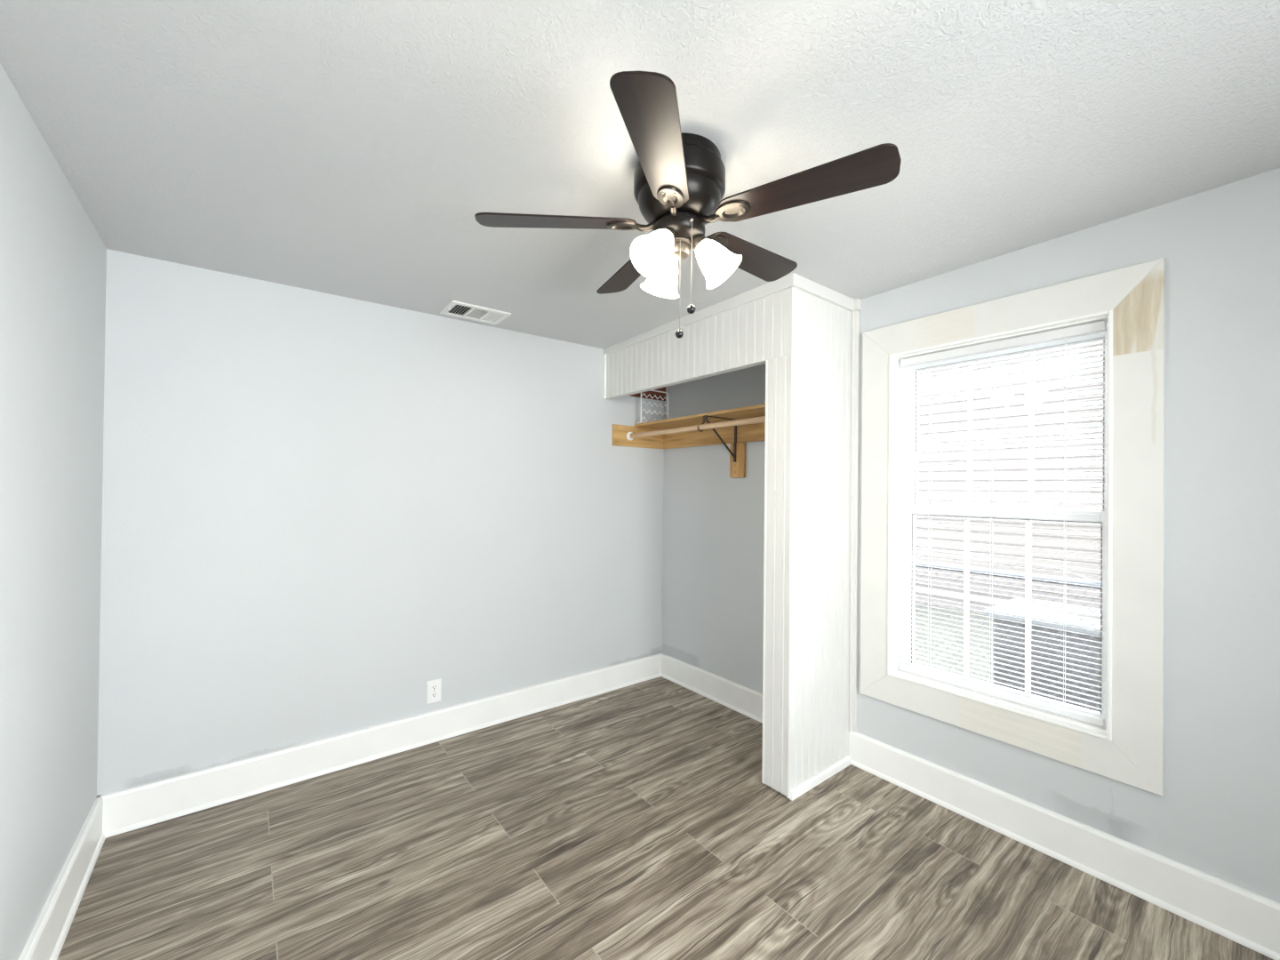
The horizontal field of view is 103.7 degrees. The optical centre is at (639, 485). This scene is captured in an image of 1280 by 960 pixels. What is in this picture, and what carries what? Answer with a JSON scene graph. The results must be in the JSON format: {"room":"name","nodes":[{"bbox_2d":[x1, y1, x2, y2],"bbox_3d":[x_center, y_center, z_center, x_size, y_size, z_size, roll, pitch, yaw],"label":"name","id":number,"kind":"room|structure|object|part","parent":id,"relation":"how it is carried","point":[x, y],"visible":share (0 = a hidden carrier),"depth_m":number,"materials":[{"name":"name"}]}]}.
{"room":"empty bedroom","nodes":[
{"label":"empty bedroom","id":0,"kind":"room"},
{"bbox_2d":[0,63,106,959],"bbox_3d":[-0.815,0.184,0.156,0.160,2.700,4.710,1,-1,-38],"label":"wall","id":1,"kind":"structure","parent":0,"point":[53,258],"depth_m":1.47,"materials":[{"name":"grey paint"}]},
{"bbox_2d":[18,795,105,959],"bbox_3d":[-0.801,1.353,0.269,0.032,0.166,4.550,1,-1,-38],"label":"baseboard","id":2,"kind":"structure","parent":1,"relation":"attached to","point":[46,940],"depth_m":1.65,"materials":[{"name":"white paint"}]},
{"bbox_3d":[-0.795,1.426,0.274,0.014,0.019,4.550,1,-1,-38],"label":"shoe moulding","id":3,"kind":"part","parent":2,"relation":"part of","materials":[{"name":"white paint"}]},
{"bbox_2d":[96,248,663,796],"bbox_3d":[-1.061,0.203,3.055,3.347,2.700,0.160,1,-1,-38],"label":"wall","id":4,"kind":"structure","parent":0,"point":[320,509],"depth_m":2.57,"materials":[{"name":"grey paint"}]},
{"bbox_2d":[100,653,661,838],"bbox_3d":[-1.014,1.370,2.971,3.027,0.166,0.032,1,-1,-38],"label":"baseboard","id":5,"kind":"structure","parent":4,"relation":"attached to","point":[126,810],"depth_m":2.56,"materials":[{"name":"white paint"}]},
{"bbox_2d":[426,678,441,703],"bbox_3d":[-1.171,1.172,2.863,0.078,0.127,0.008,1,-1,-38],"label":"wall outlet","id":6,"kind":"object","parent":4,"relation":"attached to","point":[433,686],"visible":1,"depth_m":2.86,"materials":[{"name":"white plastic"}]},
{"bbox_2d":[431,692,437,697],"bbox_3d":[-1.170,1.193,2.862,0.033,0.027,0.004,1,-1,-38],"label":"receptacle","id":7,"kind":"object","parent":6,"relation":"attached to","point":[433,694],"depth_m":2.86,"materials":[{"name":"white plastic"}]},
{"bbox_2d":[431,684,437,690],"bbox_3d":[-1.169,1.150,2.862,0.033,0.027,0.004,1,-1,-38],"label":"receptacle","id":8,"kind":"object","parent":6,"relation":"attached to","point":[434,687],"depth_m":2.86,"materials":[{"name":"white plastic"}]},
{"bbox_2d":[630,386,665,400],"bbox_3d":[-0.002,-0.725,3.771,0.500,0.132,0.018,1,-1,-38],"label":"board","id":9,"kind":"object","parent":4,"relation":"attached to","point":[652,393],"visible":0.21,"depth_m":3.85,"materials":[{"name":"brown wood"}]},
{"bbox_2d":[0,0,1279,349],"bbox_3d":[0.403,-1.078,1.210,3.067,0.256,4.590,1,-1,-38],"label":"ceiling","id":10,"kind":"structure","parent":0,"point":[348,148],"depth_m":1.38,"materials":[{"name":"grey paint"}]},
{"bbox_2d":[440,300,511,325],"bbox_3d":[-0.926,-0.961,2.830,0.326,0.022,0.226,0,-1,-38],"label":"ceiling vent","id":11,"kind":"object","parent":10,"relation":"in","point":[455,308],"visible":1,"depth_m":2.82,"materials":[{"name":"white metal"}]},
{"bbox_2d":[474,70,901,338],"bbox_3d":[0.140,-0.717,1.571,1.132,0.557,1.159,1,-1,-38],"label":"ceiling fan","id":12,"kind":"object","parent":10,"relation":"hanging from","point":[679,177],"visible":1,"depth_m":1.43,"materials":[{"name":"brown wood"}]},
{"bbox_3d":[-0.245,-0.785,1.500,0.474,0.006,0.132,-2,13,-6],"label":"blade","id":13,"kind":"part","parent":12,"relation":"part of","materials":[{"name":"brown wood"}]},
{"bbox_3d":[-0.032,-0.798,1.875,0.132,0.006,0.474,-15,7,-23],"label":"blade","id":14,"kind":"part","parent":12,"relation":"part of","materials":[{"name":"brown wood"}]},
{"bbox_3d":[0.045,-0.786,1.181,0.132,0.006,0.474,11,4,11],"label":"blade","id":15,"kind":"part","parent":12,"relation":"part of","materials":[{"name":"brown wood"}]},
{"bbox_2d":[630,226,674,279],"bbox_3d":[0.055,-0.687,1.448,0.161,0.166,0.131,1,-1,-38],"label":"shade","id":16,"kind":"object","parent":12,"relation":"attached to","point":[652,254],"depth_m":1.46,"materials":[{"name":"white glass"}]},
{"bbox_2d":[640,259,679,298],"bbox_3d":[0.083,-0.685,1.646,0.131,0.166,0.161,1,-1,-38],"label":"shade","id":17,"kind":"object","parent":12,"relation":"attached to","point":[666,287],"depth_m":1.62,"materials":[{"name":"white glass"}]},
{"bbox_3d":[0.119,-0.593,1.503,0.001,0.283,0.001,1,-1,-38],"label":"pull chain","id":18,"kind":"part","parent":12,"relation":"part of","materials":[{"name":"silver metal"}]},
{"bbox_3d":[0.148,-0.643,1.464,0.008,0.267,0.013,1,0,-22],"label":"pull chain","id":19,"kind":"part","parent":12,"relation":"part of","materials":[{"name":"silver metal"}]},
{"bbox_2d":[692,234,742,288],"bbox_3d":[0.238,-0.685,1.524,0.142,0.166,0.144,1,-1,-38],"label":"shade","id":20,"kind":"object","parent":12,"relation":"attached to","point":[716,263],"depth_m":1.50,"materials":[{"name":"white glass"}]},
{"bbox_3d":[0.390,-0.807,1.787,0.474,0.006,0.132,-3,-10,-42],"label":"blade","id":21,"kind":"part","parent":12,"relation":"part of","materials":[{"name":"brown wood"}]},
{"bbox_3d":[0.438,-0.800,1.359,0.474,0.006,0.132,-1,-11,30],"label":"blade","id":22,"kind":"part","parent":12,"relation":"part of","materials":[{"name":"brown wood"}]},
{"bbox_2d":[57,676,1273,959],"bbox_3d":[0.377,1.514,1.191,3.067,0.120,4.590,1,-1,-38],"label":"floor","id":23,"kind":"structure","parent":0,"point":[640,820],"depth_m":1.91,"materials":[{"name":"laminate"}]},
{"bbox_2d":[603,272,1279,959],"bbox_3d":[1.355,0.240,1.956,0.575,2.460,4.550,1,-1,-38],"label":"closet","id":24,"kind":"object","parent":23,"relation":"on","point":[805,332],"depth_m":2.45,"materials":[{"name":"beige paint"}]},
{"bbox_3d":[-0.249,-0.775,3.580,0.013,0.320,0.013,1,-1,-38],"label":"corner moulding","id":25,"kind":"part","parent":24,"relation":"part of","materials":[{"name":"white paint"}]},
{"bbox_2d":[611,403,765,477],"bbox_3d":[0.467,-0.253,3.168,0.492,0.401,1.545,1,-1,-38],"label":"closet shelf","id":26,"kind":"object","parent":24,"relation":"attached to","point":[737,436],"visible":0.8,"depth_m":3.41,"materials":[{"name":"brown wood"}]},
{"bbox_2d":[636,390,668,423],"bbox_3d":[0.116,-0.580,3.735,0.267,0.254,0.120,1,-1,-38],"label":"wire rack","id":27,"kind":"object","parent":26,"relation":"on","point":[641,419],"visible":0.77,"depth_m":3.73,"materials":[{"name":"white metal"}]},
{"bbox_2d":[626,416,765,440],"bbox_3d":[0.393,-0.360,3.104,0.064,0.064,1.514,1,-1,-38],"label":"rod","id":28,"kind":"object","parent":26,"relation":"attached to","point":[630,436],"visible":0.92,"depth_m":3.11,"materials":[{"name":"brown wood"}]},
{"bbox_2d":[626,432,633,440],"bbox_3d":[-0.068,-0.360,3.694,0.064,0.064,0.016,1,-1,-38],"label":"socket","id":29,"kind":"object","parent":28,"relation":"attached to","point":[628,436],"depth_m":3.68,"materials":[{"name":"white plastic"}]},
{"bbox_3d":[0.251,-0.797,2.990,0.052,0.365,1.560,1,-1,-38],"label":"header panel","id":30,"kind":"part","parent":24,"relation":"part of","materials":[{"name":"beige paint"}]},
{"bbox_3d":[0.233,-0.958,2.964,0.019,0.059,1.578,1,-1,-38],"label":"ceiling moulding","id":31,"kind":"part","parent":24,"relation":"part of","materials":[{"name":"beige paint"}]},
{"bbox_3d":[0.664,0.420,2.409,0.016,2.068,0.134,1,-1,-38],"label":"post","id":32,"kind":"part","parent":24,"relation":"part of","materials":[{"name":"beige paint"}]},
{"bbox_3d":[0.905,1.448,2.501,0.515,0.042,0.016,1,-1,-38],"label":"moulding","id":33,"kind":"part","parent":24,"relation":"part of","materials":[{"name":"white paint"}]},
{"bbox_3d":[0.924,0.244,2.534,0.542,2.442,0.016,1,-1,-38],"label":"panel","id":34,"kind":"part","parent":24,"relation":"part of","materials":[{"name":"beige paint"}]},
{"bbox_3d":[0.945,-0.959,2.520,0.556,0.062,0.037,1,-1,-38],"label":"ceiling moulding","id":35,"kind":"part","parent":24,"relation":"part of","materials":[{"name":"beige paint"}]},
{"bbox_3d":[1.139,0.189,2.675,0.030,2.233,0.029,1,-1,-38],"label":"wall moulding","id":36,"kind":"part","parent":24,"relation":"part of","materials":[{"name":"beige paint"}]},
{"bbox_2d":[661,168,1279,903],"bbox_3d":[1.694,0.224,2.120,0.160,2.700,4.710,1,-1,-38],"label":"wall","id":37,"kind":"structure","parent":0,"point":[1217,814],"depth_m":1.75,"materials":[{"name":"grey paint"}]},
{"bbox_2d":[859,257,1165,795],"bbox_3d":[1.569,0.144,2.258,0.188,1.893,1.104,1,-1,-38],"label":"window","id":38,"kind":"structure","parent":37,"relation":"in","point":[1128,748],"depth_m":2.02,"materials":[{"name":"paint"}]},
{"bbox_2d":[899,320,1106,726],"bbox_3d":[1.549,0.146,2.232,0.040,1.552,0.763,1,-1,-38],"label":"window blind","id":39,"kind":"object","parent":38,"relation":"attached to","point":[1098,327],"visible":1,"depth_m":2.18,"materials":[{"name":"white plastic"}]},
{"bbox_3d":[1.399,0.151,2.425,0.029,1.495,0.002,1,-1,-38],"label":"ladder cord","id":40,"kind":"part","parent":39,"relation":"part of","materials":[{"name":"white fabric"}]},
{"bbox_3d":[1.555,0.151,2.225,0.029,1.495,0.002,1,-1,-38],"label":"ladder cord","id":41,"kind":"part","parent":39,"relation":"part of","materials":[{"name":"white fabric"}]},
{"bbox_3d":[1.542,0.910,2.227,0.028,0.024,0.763,1,-1,-38],"label":"rail","id":42,"kind":"part","parent":39,"relation":"part of","materials":[{"name":"white plastic"}]},
{"bbox_3d":[1.712,0.151,2.026,0.029,1.495,0.002,1,-1,-38],"label":"ladder cord","id":43,"kind":"part","parent":39,"relation":"part of","materials":[{"name":"white fabric"}]},
{"bbox_3d":[1.617,0.146,2.287,0.067,1.563,0.788,1,-1,-38],"label":"frame","id":44,"kind":"part","parent":38,"relation":"part of","materials":[{"name":"white plastic"}]},
{"bbox_3d":[1.606,0.513,2.269,0.028,0.821,0.766,1,-1,-38],"label":"sash","id":45,"kind":"part","parent":38,"relation":"part of","materials":[{"name":"white plastic"}]},
{"bbox_3d":[1.638,-0.233,2.293,0.026,0.772,0.766,1,-1,-38],"label":"sash","id":46,"kind":"part","parent":38,"relation":"part of","materials":[{"name":"white plastic"}]},
{"label":"outside","id":47,"kind":"structure","parent":0,"visible":0},
{"bbox_2d":[914,601,993,683],"bbox_3d":[4.919,2.093,7.000,10.700,0.200,17.000,1,-1,-38],"label":"ground","id":48,"kind":"structure","parent":47,"point":[957,613],"depth_m":6.42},
{"bbox_2d":[914,561,1100,711],"bbox_3d":[2.679,1.300,3.977,0.086,1.295,5.403,1,-1,-38],"label":"fence","id":49,"kind":"object","parent":48,"relation":"on","point":[919,564],"visible":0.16,"depth_m":3.77,"materials":[{"name":"metal"}]},
{"bbox_3d":[2.675,0.683,3.973,0.040,0.042,5.400,1,-1,-38],"label":"rail","id":50,"kind":"part","parent":49,"relation":"part of","materials":[{"name":"metal"}]},
{"bbox_2d":[914,339,1103,614],"bbox_3d":[5.271,-0.607,9.972,2.950,5.250,8.950,1,-1,-38],"label":"neighbouring house","id":51,"kind":"structure","parent":48,"relation":"on","point":[938,490],"depth_m":7.55,"materials":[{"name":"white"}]},
{"bbox_2d":[984,597,1100,711],"bbox_3d":[3.930,1.528,3.934,0.850,0.865,1.890,1,-1,-38],"label":"air conditioner unit","id":52,"kind":"object","parent":48,"relation":"on","point":[1022,600],"visible":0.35,"depth_m":4.10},
{"bbox_3d":[3.934,1.125,3.937,0.850,0.059,1.890,1,-1,-38],"label":"lid","id":53,"kind":"part","parent":52,"relation":"part of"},
{"bbox_2d":[1031,602,1078,620],"bbox_3d":[3.513,1.051,4.274,0.424,0.085,0.339,1,-1,-38],"label":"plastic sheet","id":54,"kind":"object","parent":52,"relation":"on","point":[1053,604],"visible":0.32,"depth_m":4.18,"materials":[{"name":"white plastic"}]},
{"bbox_2d":[1081,611,1100,624],"bbox_3d":[3.796,1.037,3.962,0.466,0.113,0.424,1,-1,-38],"label":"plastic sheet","id":55,"kind":"object","parent":52,"relation":"on","point":[1092,621],"visible":0.12,"depth_m":3.95,"materials":[{"name":"white plastic"}]}
]}

